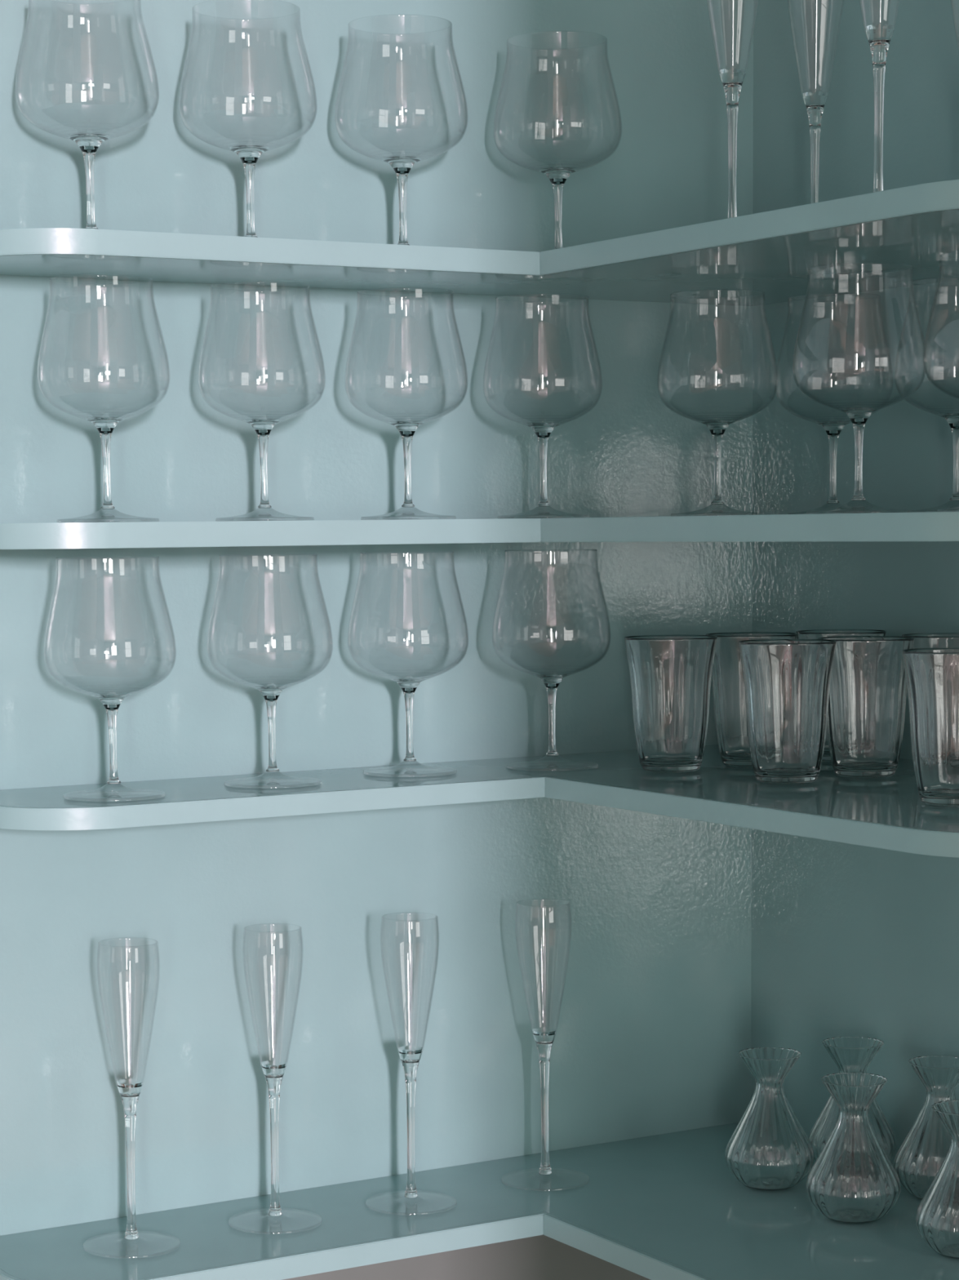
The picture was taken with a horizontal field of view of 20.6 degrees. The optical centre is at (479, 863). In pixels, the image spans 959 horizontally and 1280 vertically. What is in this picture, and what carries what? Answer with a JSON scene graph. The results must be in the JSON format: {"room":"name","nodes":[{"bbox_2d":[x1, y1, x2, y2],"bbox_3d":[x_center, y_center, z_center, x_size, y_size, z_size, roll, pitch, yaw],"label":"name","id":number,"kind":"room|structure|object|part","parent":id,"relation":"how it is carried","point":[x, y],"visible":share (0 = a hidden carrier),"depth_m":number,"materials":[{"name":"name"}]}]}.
{"room":"pantry","nodes":[
{"label":"pantry","id":0,"kind":"room"},
{"bbox_2d":[0,0,753,1279],"bbox_3d":[-1.985,-0.057,1.408,5.200,2.900,0.120,-5,8,-31],"label":"wall","id":1,"kind":"structure","parent":0,"point":[654,1024],"depth_m":2.44,"materials":[{"name":"blue paint"}]},
{"bbox_2d":[0,1122,958,1279],"bbox_3d":[0.110,0.349,2.192,0.865,0.020,0.774,-5,8,-31],"label":"corner shelf","id":2,"kind":"object","parent":1,"relation":"attached to","point":[668,1206],"visible":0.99,"depth_m":2.33,"materials":[{"name":"blue paint"}]},
{"bbox_2d":[83,937,180,1258],"bbox_3d":[-0.303,0.199,2.265,0.084,0.267,0.084,6,10,44],"label":"champagne flute","id":3,"kind":"object","parent":2,"relation":"on","point":[129,1090],"visible":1,"depth_m":2.27,"materials":[{"name":"clear glass"}]},
{"bbox_2d":[97,937,159,1115],"bbox_3d":[-0.301,0.141,2.258,0.053,0.150,0.053,-1,7,-12],"label":"bowl","id":4,"kind":"object","parent":3,"relation":"on","point":[129,1090],"depth_m":2.26,"materials":[{"name":"clear glass"}]},
{"bbox_3d":[-0.301,0.270,2.275,0.012,0.110,0.012,-1,7,-12],"label":"stem","id":5,"kind":"part","parent":3,"relation":"part of","materials":[{"name":"clear glass"}]},
{"bbox_2d":[228,923,322,1234],"bbox_3d":[-0.184,0.188,2.338,0.084,0.267,0.084,6,10,42],"label":"champagne flute","id":6,"kind":"object","parent":2,"relation":"on","point":[273,1071],"visible":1,"depth_m":2.34,"materials":[{"name":"clear glass"}]},
{"bbox_2d":[242,923,302,1095],"bbox_3d":[-0.182,0.131,2.331,0.053,0.150,0.053,5,9,31],"label":"bowl","id":7,"kind":"object","parent":6,"relation":"on","point":[273,1071],"depth_m":2.33,"materials":[{"name":"clear glass"}]},
{"bbox_3d":[-0.183,0.259,2.348,0.012,0.110,0.012,5,9,31],"label":"stem","id":8,"kind":"part","parent":6,"relation":"part of","materials":[{"name":"clear glass"}]},
{"bbox_2d":[365,912,457,1215],"bbox_3d":[-0.064,0.179,2.398,0.084,0.267,0.084,-6,9,-36],"label":"champagne flute","id":9,"kind":"object","parent":2,"relation":"on","point":[410,1055],"visible":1,"depth_m":2.40,"materials":[{"name":"clear glass"}]},
{"bbox_2d":[380,912,439,1079],"bbox_3d":[-0.063,0.122,2.390,0.053,0.150,0.053,1,7,6],"label":"bowl","id":10,"kind":"object","parent":9,"relation":"on","point":[410,1055],"depth_m":2.39,"materials":[{"name":"clear glass"}]},
{"bbox_3d":[-0.063,0.251,2.407,0.012,0.110,0.012,1,7,6],"label":"stem","id":11,"kind":"part","parent":9,"relation":"part of","materials":[{"name":"clear glass"}]},
{"bbox_2d":[501,898,588,1191],"bbox_3d":[0.061,0.168,2.480,0.084,0.266,0.084,-7,10,-42],"label":"champagne flute","id":12,"kind":"object","parent":2,"relation":"on","point":[544,1037],"visible":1,"depth_m":2.48,"materials":[{"name":"clear glass"}]},
{"bbox_2d":[515,898,572,1061],"bbox_3d":[0.060,0.110,2.473,0.053,0.150,0.053,-4,8,-22],"label":"bowl","id":13,"kind":"object","parent":12,"relation":"on","point":[544,1037],"depth_m":2.47,"materials":[{"name":"clear glass"}]},
{"bbox_3d":[0.062,0.239,2.489,0.012,0.110,0.012,-4,8,-22],"label":"stem","id":14,"kind":"part","parent":12,"relation":"part of","materials":[{"name":"clear glass"}]},
{"bbox_2d":[724,1047,814,1191],"bbox_3d":[0.271,0.239,2.462,0.084,0.126,0.083,0,7,1],"label":"glass vase","id":15,"kind":"object","parent":2,"relation":"on","point":[769,1148],"visible":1,"depth_m":2.44,"materials":[{"name":"clear glass"}]},
{"bbox_2d":[808,1035,897,1161],"bbox_3d":[0.356,0.232,2.509,0.083,0.126,0.084,5,9,36],"label":"glass vase","id":16,"kind":"object","parent":2,"relation":"on","point":[850,1054],"visible":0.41,"depth_m":2.49,"materials":[{"name":"clear glass"}]},
{"bbox_2d":[806,1071,901,1223],"bbox_3d":[0.333,0.253,2.344,0.083,0.126,0.084,-8,10,-44],"label":"glass vase","id":17,"kind":"object","parent":2,"relation":"on","point":[853,1180],"visible":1,"depth_m":2.32,"materials":[{"name":"clear glass"}]},
{"bbox_2d":[893,1055,958,1199],"bbox_3d":[0.423,0.243,2.415,0.083,0.126,0.084,0,7,1],"label":"glass vase","id":18,"kind":"object","parent":2,"relation":"on","point":[926,1147],"visible":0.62,"depth_m":2.40,"materials":[{"name":"clear glass"}]},
{"bbox_2d":[915,1099,958,1259],"bbox_3d":[0.411,0.267,2.226,0.083,0.126,0.084,6,10,43],"label":"glass vase","id":19,"kind":"object","parent":2,"relation":"on","point":[937,1215],"visible":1,"depth_m":2.21,"materials":[{"name":"clear glass"}]},
{"bbox_2d":[0,179,958,306],"bbox_3d":[0.101,-0.496,2.085,0.865,0.020,0.774,-5,8,-31],"label":"corner shelf","id":20,"kind":"object","parent":1,"relation":"attached to","point":[772,253],"visible":1,"depth_m":2.19,"materials":[{"name":"blue paint"}]},
{"bbox_2d":[15,0,159,229],"bbox_3d":[-0.324,-0.616,2.178,0.121,0.203,0.121,4,9,32],"label":"wine glass","id":21,"kind":"object","parent":20,"relation":"on","point":[88,144],"visible":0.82,"depth_m":2.18,"materials":[{"name":"clear glass"}]},
{"bbox_2d":[15,0,159,146],"bbox_3d":[-0.324,-0.653,2.174,0.118,0.129,0.118,4,9,32],"label":"bowl","id":22,"kind":"object","parent":21,"relation":"on","point":[81,140],"depth_m":2.17,"materials":[{"name":"clear glass"}]},
{"bbox_3d":[-0.323,-0.560,2.185,0.016,0.068,0.016,4,9,32],"label":"stem","id":23,"kind":"part","parent":21,"relation":"part of","materials":[{"name":"clear glass"}]},
{"bbox_2d":[178,0,317,237],"bbox_3d":[-0.198,-0.627,2.253,0.118,0.203,0.118,-6,9,-38],"label":"wine glass","id":24,"kind":"object","parent":20,"relation":"on","point":[249,155],"visible":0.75,"depth_m":2.25,"materials":[{"name":"clear glass"}]},
{"bbox_2d":[178,0,317,157],"bbox_3d":[-0.198,-0.663,2.248,0.118,0.129,0.118,0,7,5],"label":"bowl","id":25,"kind":"object","parent":24,"relation":"on","point":[242,151],"depth_m":2.25,"materials":[{"name":"clear glass"}]},
{"bbox_3d":[-0.197,-0.571,2.260,0.016,0.068,0.016,0,7,5],"label":"stem","id":26,"kind":"part","parent":24,"relation":"part of","materials":[{"name":"clear glass"}]},
{"bbox_2d":[334,13,467,244],"bbox_3d":[-0.069,-0.638,2.329,0.118,0.203,0.118,-6,9,-38],"label":"wine glass","id":27,"kind":"object","parent":20,"relation":"on","point":[402,166],"visible":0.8,"depth_m":2.33,"materials":[{"name":"clear glass"}]},
{"bbox_2d":[334,13,467,168],"bbox_3d":[-0.069,-0.675,2.324,0.118,0.129,0.118,0,7,5],"label":"bowl","id":28,"kind":"object","parent":27,"relation":"on","point":[402,162],"depth_m":2.32,"materials":[{"name":"clear glass"}]},
{"bbox_3d":[-0.068,-0.582,2.336,0.016,0.068,0.016,0,7,5],"label":"stem","id":29,"kind":"part","parent":27,"relation":"part of","materials":[{"name":"clear glass"}]},
{"bbox_2d":[493,30,622,248],"bbox_3d":[0.072,-0.650,2.412,0.121,0.203,0.121,4,9,33],"label":"wine glass","id":30,"kind":"object","parent":20,"relation":"on","point":[557,176],"visible":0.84,"depth_m":2.41,"materials":[{"name":"clear glass"}]},
{"bbox_3d":[0.072,-0.594,2.419,0.016,0.068,0.016,4,9,33],"label":"stem","id":31,"kind":"part","parent":30,"relation":"part of","materials":[{"name":"clear glass"}]},
{"bbox_2d":[493,30,622,179],"bbox_3d":[0.071,-0.687,2.408,0.118,0.129,0.118,4,9,33],"label":"bowl","id":32,"kind":"object","parent":30,"relation":"on","point":[553,173],"depth_m":2.40,"materials":[{"name":"clear glass"}]},
{"bbox_2d":[706,0,759,217],"bbox_3d":[0.215,-0.661,2.232,0.084,0.266,0.084,0,7,9],"label":"champagne flute","id":33,"kind":"object","parent":20,"relation":"on","point":[732,80],"visible":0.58,"depth_m":2.23,"materials":[{"name":"clear glass"}]},
{"bbox_3d":[0.215,-0.590,2.241,0.012,0.110,0.012,6,10,42],"label":"stem","id":34,"kind":"part","parent":33,"relation":"part of","materials":[{"name":"clear glass"}]},
{"bbox_2d":[706,0,759,105],"bbox_3d":[0.214,-0.718,2.225,0.053,0.150,0.053,6,10,42],"label":"bowl","id":35,"kind":"object","parent":33,"relation":"on","point":[732,80],"depth_m":2.23,"materials":[{"name":"clear glass"}]},
{"bbox_2d":[786,0,844,203],"bbox_3d":[0.301,-0.677,2.357,0.084,0.266,0.084,-2,7,-9],"label":"champagne flute","id":36,"kind":"object","parent":20,"relation":"on","point":[815,102],"visible":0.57,"depth_m":2.35,"materials":[{"name":"clear glass"}]},
{"bbox_3d":[0.301,-0.606,2.366,0.012,0.110,0.012,2,8,20],"label":"stem","id":37,"kind":"part","parent":36,"relation":"part of","materials":[{"name":"clear glass"}]},
{"bbox_2d":[786,0,844,126],"bbox_3d":[0.300,-0.735,2.349,0.053,0.150,0.053,2,8,20],"label":"bowl","id":38,"kind":"object","parent":36,"relation":"on","point":[815,102],"depth_m":2.35,"materials":[{"name":"clear glass"}]},
{"bbox_2d":[859,0,900,192],"bbox_3d":[0.310,-0.638,2.043,0.084,0.266,0.084,-6,9,-38],"label":"champagne flute","id":39,"kind":"object","parent":20,"relation":"on","point":[879,37],"visible":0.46,"depth_m":2.04,"materials":[{"name":"clear glass"}]},
{"bbox_3d":[0.311,-0.567,2.052,0.012,0.110,0.012,7,10,45],"label":"stem","id":40,"kind":"part","parent":39,"relation":"part of","materials":[{"name":"clear glass"}]},
{"bbox_2d":[859,0,900,64],"bbox_3d":[0.310,-0.695,2.036,0.053,0.150,0.053,7,10,45],"label":"bowl","id":41,"kind":"object","parent":39,"relation":"on","point":[879,37],"depth_m":2.04,"materials":[{"name":"clear glass"}]},
{"bbox_2d":[950,0,958,52],"bbox_3d":[0.416,-0.660,2.210,0.084,0.266,0.084,4,9,32],"label":"champagne flute","id":42,"kind":"object","parent":20,"relation":"on","point":[950,0],"visible":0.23,"depth_m":2.21,"materials":[{"name":"clear glass"}]},
{"bbox_2d":[0,744,958,857],"bbox_3d":[0.105,-0.043,2.143,0.865,0.018,0.774,-5,8,-31],"label":"corner shelf","id":43,"kind":"object","parent":1,"relation":"attached to","point":[888,813],"visible":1,"depth_m":2.21,"materials":[{"name":"blue paint"}]},
{"bbox_2d":[44,556,176,801],"bbox_3d":[-0.307,-0.155,2.193,0.109,0.199,0.109,2,8,18],"label":"wine glass","id":44,"kind":"object","parent":43,"relation":"on","point":[111,702],"visible":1,"depth_m":2.19,"materials":[{"name":"clear glass"}]},
{"bbox_2d":[44,556,176,704],"bbox_3d":[-0.307,-0.191,2.188,0.109,0.127,0.109,4,9,31],"label":"bowl","id":45,"kind":"object","parent":44,"relation":"on","point":[104,698],"depth_m":2.18,"materials":[{"name":"clear glass"}]},
{"bbox_3d":[-0.306,-0.100,2.200,0.015,0.067,0.015,4,9,31],"label":"stem","id":46,"kind":"part","parent":44,"relation":"part of","materials":[{"name":"clear glass"}]},
{"bbox_2d":[207,553,333,788],"bbox_3d":[-0.182,-0.169,2.288,0.109,0.199,0.109,3,8,28],"label":"wine glass","id":47,"kind":"object","parent":43,"relation":"on","point":[271,693],"visible":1,"depth_m":2.29,"materials":[{"name":"clear glass"}]},
{"bbox_2d":[207,553,333,695],"bbox_3d":[-0.182,-0.204,2.283,0.109,0.127,0.109,1,8,15],"label":"bowl","id":48,"kind":"object","parent":47,"relation":"on","point":[265,690],"depth_m":2.28,"materials":[{"name":"clear glass"}]},
{"bbox_3d":[-0.181,-0.114,2.295,0.015,0.067,0.015,1,8,15],"label":"stem","id":49,"kind":"part","parent":47,"relation":"part of","materials":[{"name":"clear glass"}]},
{"bbox_2d":[347,551,468,777],"bbox_3d":[-0.064,-0.181,2.377,0.109,0.199,0.109,2,8,22],"label":"wine glass","id":50,"kind":"object","parent":43,"relation":"on","point":[408,686],"visible":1,"depth_m":2.38,"materials":[{"name":"clear glass"}]},
{"bbox_2d":[347,551,468,688],"bbox_3d":[-0.065,-0.217,2.372,0.109,0.127,0.109,-3,8,-21],"label":"bowl","id":51,"kind":"object","parent":50,"relation":"on","point":[403,682],"depth_m":2.37,"materials":[{"name":"clear glass"}]},
{"bbox_3d":[-0.064,-0.127,2.384,0.015,0.067,0.015,-3,8,-21],"label":"stem","id":52,"kind":"part","parent":50,"relation":"part of","materials":[{"name":"clear glass"}]},
{"bbox_2d":[492,549,610,771],"bbox_3d":[0.066,-0.188,2.419,0.109,0.199,0.109,0,7,8],"label":"wine glass","id":53,"kind":"object","parent":43,"relation":"on","point":[552,682],"visible":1,"depth_m":2.42,"materials":[{"name":"clear glass"}]},
{"bbox_2d":[492,549,610,683],"bbox_3d":[0.066,-0.224,2.414,0.109,0.127,0.109,1,7,13],"label":"bowl","id":54,"kind":"object","parent":53,"relation":"on","point":[545,677],"depth_m":2.41,"materials":[{"name":"clear glass"}]},
{"bbox_3d":[0.067,-0.133,2.426,0.015,0.067,0.015,1,7,13],"label":"stem","id":55,"kind":"part","parent":53,"relation":"part of","materials":[{"name":"clear glass"}]},
{"bbox_2d":[624,634,717,773],"bbox_3d":[0.173,-0.144,2.377,0.084,0.121,0.084,2,8,17],"label":"tumbler","id":56,"kind":"object","parent":43,"relation":"on","point":[671,675],"visible":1,"depth_m":2.35,"materials":[{"name":"clear glass"}]},
{"bbox_2d":[706,631,797,767],"bbox_3d":[0.250,-0.151,2.420,0.084,0.121,0.084,5,9,38],"label":"tumbler","id":57,"kind":"object","parent":43,"relation":"on","point":[727,676],"visible":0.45,"depth_m":2.40,"materials":[{"name":"clear glass"}]},
{"bbox_2d":[738,639,836,784],"bbox_3d":[0.264,-0.131,2.262,0.084,0.121,0.084,5,9,35],"label":"tumbler","id":58,"kind":"object","parent":43,"relation":"on","point":[787,682],"visible":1,"depth_m":2.23,"materials":[{"name":"clear glass"}]},
{"bbox_2d":[795,629,886,762],"bbox_3d":[0.338,-0.157,2.461,0.084,0.121,0.084,1,7,9],"label":"tumbler","id":59,"kind":"object","parent":43,"relation":"on","point":[803,634],"visible":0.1,"depth_m":2.44,"materials":[{"name":"clear glass"}]},
{"bbox_2d":[817,635,915,777],"bbox_3d":[0.339,-0.138,2.308,0.084,0.121,0.084,-1,7,-6],"label":"tumbler","id":60,"kind":"object","parent":43,"relation":"on","point":[867,701],"visible":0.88,"depth_m":2.28,"materials":[{"name":"clear glass"}]},
{"bbox_2d":[902,632,958,648],"bbox_3d":[0.420,-0.145,2.357,0.084,0.121,0.084,1,8,15],"label":"tumbler","id":61,"kind":"object","parent":43,"relation":"on","point":[938,640],"visible":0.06,"depth_m":2.32,"materials":[{"name":"clear glass"}]},
{"bbox_2d":[902,647,958,806],"bbox_3d":[0.374,-0.108,2.071,0.084,0.121,0.084,4,8,30],"label":"tumbler","id":62,"kind":"object","parent":43,"relation":"on","point":[932,674],"visible":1,"depth_m":2.05,"materials":[{"name":"clear glass"}]},
{"bbox_2d":[0,511,958,549],"bbox_3d":[0.103,-0.268,2.114,0.865,0.021,0.774,-5,8,-31],"label":"corner shelf","id":63,"kind":"object","parent":1,"relation":"attached to","point":[923,526],"visible":1,"depth_m":2.13,"materials":[{"name":"blue paint"}]},
{"bbox_2d":[37,274,169,522],"bbox_3d":[-0.311,-0.384,2.188,0.109,0.199,0.109,-3,8,-19],"label":"wine glass","id":64,"kind":"object","parent":63,"relation":"on","point":[105,426],"visible":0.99,"depth_m":2.19,"materials":[{"name":"clear glass"}]},
{"bbox_2d":[37,274,169,427],"bbox_3d":[-0.312,-0.420,2.183,0.109,0.127,0.109,-7,10,-43],"label":"bowl","id":65,"kind":"object","parent":64,"relation":"on","point":[111,421],"depth_m":2.18,"materials":[{"name":"clear glass"}]},
{"bbox_3d":[-0.311,-0.330,2.195,0.015,0.067,0.015,-8,10,-43],"label":"stem","id":66,"kind":"part","parent":64,"relation":"part of","materials":[{"name":"clear glass"}]},
{"bbox_2d":[198,280,325,521],"bbox_3d":[-0.186,-0.395,2.262,0.112,0.199,0.112,2,8,17],"label":"wine glass","id":67,"kind":"object","parent":63,"relation":"on","point":[263,428],"visible":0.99,"depth_m":2.26,"materials":[{"name":"clear glass"}]},
{"bbox_2d":[198,280,325,429],"bbox_3d":[-0.187,-0.431,2.257,0.109,0.127,0.109,2,8,17],"label":"bowl","id":68,"kind":"object","parent":67,"relation":"on","point":[255,424],"depth_m":2.25,"materials":[{"name":"clear glass"}]},
{"bbox_3d":[-0.186,-0.340,2.269,0.015,0.067,0.015,2,8,17],"label":"stem","id":69,"kind":"part","parent":67,"relation":"part of","materials":[{"name":"clear glass"}]},
{"bbox_2d":[345,287,467,519],"bbox_3d":[-0.065,-0.406,2.334,0.112,0.199,0.112,5,9,38],"label":"wine glass","id":70,"kind":"object","parent":63,"relation":"on","point":[406,429],"visible":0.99,"depth_m":2.33,"materials":[{"name":"clear glass"}]},
{"bbox_2d":[345,287,467,431],"bbox_3d":[-0.065,-0.442,2.329,0.109,0.127,0.109,5,9,38],"label":"bowl","id":71,"kind":"object","parent":70,"relation":"on","point":[401,425],"depth_m":2.33,"materials":[{"name":"clear glass"}]},
{"bbox_3d":[-0.064,-0.351,2.341,0.015,0.067,0.015,5,9,38],"label":"stem","id":72,"kind":"part","parent":70,"relation":"part of","materials":[{"name":"clear glass"}]},
{"bbox_2d":[483,293,602,518],"bbox_3d":[0.058,-0.416,2.406,0.109,0.199,0.109,0,7,2],"label":"wine glass","id":73,"kind":"object","parent":63,"relation":"on","point":[543,430],"visible":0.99,"depth_m":2.40,"materials":[{"name":"clear glass"}]},
{"bbox_2d":[483,293,602,432],"bbox_3d":[0.058,-0.452,2.402,0.109,0.127,0.109,-5,9,-33],"label":"bowl","id":74,"kind":"object","parent":73,"relation":"on","point":[537,427],"depth_m":2.40,"materials":[{"name":"clear glass"}]},
{"bbox_3d":[0.059,-0.361,2.413,0.015,0.067,0.015,-5,9,-33],"label":"stem","id":75,"kind":"part","parent":73,"relation":"part of","materials":[{"name":"clear glass"}]},
{"bbox_2d":[657,288,777,515],"bbox_3d":[0.216,-0.415,2.384,0.109,0.199,0.109,-6,9,-35],"label":"wine glass","id":76,"kind":"object","parent":63,"relation":"on","point":[717,428],"visible":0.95,"depth_m":2.38,"materials":[{"name":"clear glass"}]},
{"bbox_3d":[0.216,-0.360,2.391,0.015,0.067,0.015,-8,10,-44],"label":"stem","id":77,"kind":"part","parent":76,"relation":"part of","materials":[{"name":"clear glass"}]},
{"bbox_2d":[657,288,777,430],"bbox_3d":[0.215,-0.451,2.380,0.109,0.127,0.109,-8,10,-44],"label":"bowl","id":78,"kind":"object","parent":76,"relation":"on","point":[711,424],"depth_m":2.38,"materials":[{"name":"clear glass"}]},
{"bbox_2d":[774,293,893,514],"bbox_3d":[0.328,-0.423,2.435,0.109,0.199,0.109,-4,8,-23],"label":"wine glass","id":79,"kind":"object","parent":63,"relation":"on","point":[833,429],"visible":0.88,"depth_m":2.43,"materials":[{"name":"clear glass"}]},
{"bbox_3d":[0.328,-0.368,2.442,0.015,0.067,0.015,-1,7,-7],"label":"stem","id":80,"kind":"part","parent":79,"relation":"part of","materials":[{"name":"clear glass"}]},
{"bbox_2d":[774,293,893,431],"bbox_3d":[0.327,-0.459,2.430,0.109,0.127,0.109,-1,7,-7],"label":"bowl","id":81,"kind":"object","parent":79,"relation":"on","point":[828,425],"depth_m":2.43,"materials":[{"name":"clear glass"}]},
{"bbox_2d":[792,262,927,514],"bbox_3d":[0.312,-0.388,2.161,0.109,0.199,0.109,-3,8,-20],"label":"wine glass","id":82,"kind":"object","parent":63,"relation":"on","point":[859,416],"visible":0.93,"depth_m":2.16,"materials":[{"name":"clear glass"}]},
{"bbox_3d":[0.312,-0.333,2.168,0.015,0.067,0.015,4,9,34],"label":"stem","id":83,"kind":"part","parent":82,"relation":"part of","materials":[{"name":"clear glass"}]},
{"bbox_2d":[792,262,927,418],"bbox_3d":[0.311,-0.424,2.157,0.109,0.127,0.109,4,9,34],"label":"bowl","id":84,"kind":"object","parent":82,"relation":"on","point":[857,412],"depth_m":2.15,"materials":[{"name":"clear glass"}]},
{"bbox_2d":[894,276,958,512],"bbox_3d":[0.416,-0.405,2.289,0.112,0.199,0.112,3,8,26],"label":"wine glass","id":85,"kind":"object","parent":63,"relation":"on","point":[952,418],"visible":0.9,"depth_m":2.29,"materials":[{"name":"clear glass"}]},
{"bbox_2d":[894,276,958,423],"bbox_3d":[0.415,-0.441,2.284,0.109,0.127,0.109,3,8,26],"label":"bowl","id":86,"kind":"object","parent":85,"relation":"on","point":[951,417],"depth_m":2.29,"materials":[{"name":"clear glass"}]},
{"bbox_3d":[0.416,-0.350,2.296,0.015,0.067,0.015,3,8,26],"label":"stem","id":87,"kind":"part","parent":85,"relation":"part of","materials":[{"name":"clear glass"}]},
{"bbox_2d":[923,250,958,510],"bbox_3d":[0.402,-0.376,2.060,0.109,0.199,0.109,1,7,13],"label":"wine glass","id":88,"kind":"object","parent":63,"relation":"on","point":[927,375],"visible":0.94,"depth_m":2.06,"materials":[{"name":"clear glass"}]},
{"bbox_2d":[923,250,958,399],"bbox_3d":[0.402,-0.412,2.056,0.109,0.127,0.109,-1,7,-4],"label":"bowl","id":89,"kind":"object","parent":88,"relation":"on","point":[941,389],"depth_m":2.06,"materials":[{"name":"clear glass"}]},
{"bbox_2d":[751,0,958,1164],"bbox_3d":[0.549,-0.656,2.274,0.120,1.987,1.120,-5,8,-31],"label":"wall","id":90,"kind":"structure","parent":0,"point":[847,940],"depth_m":2.53,"materials":[{"name":"blue paint"}]}
]}

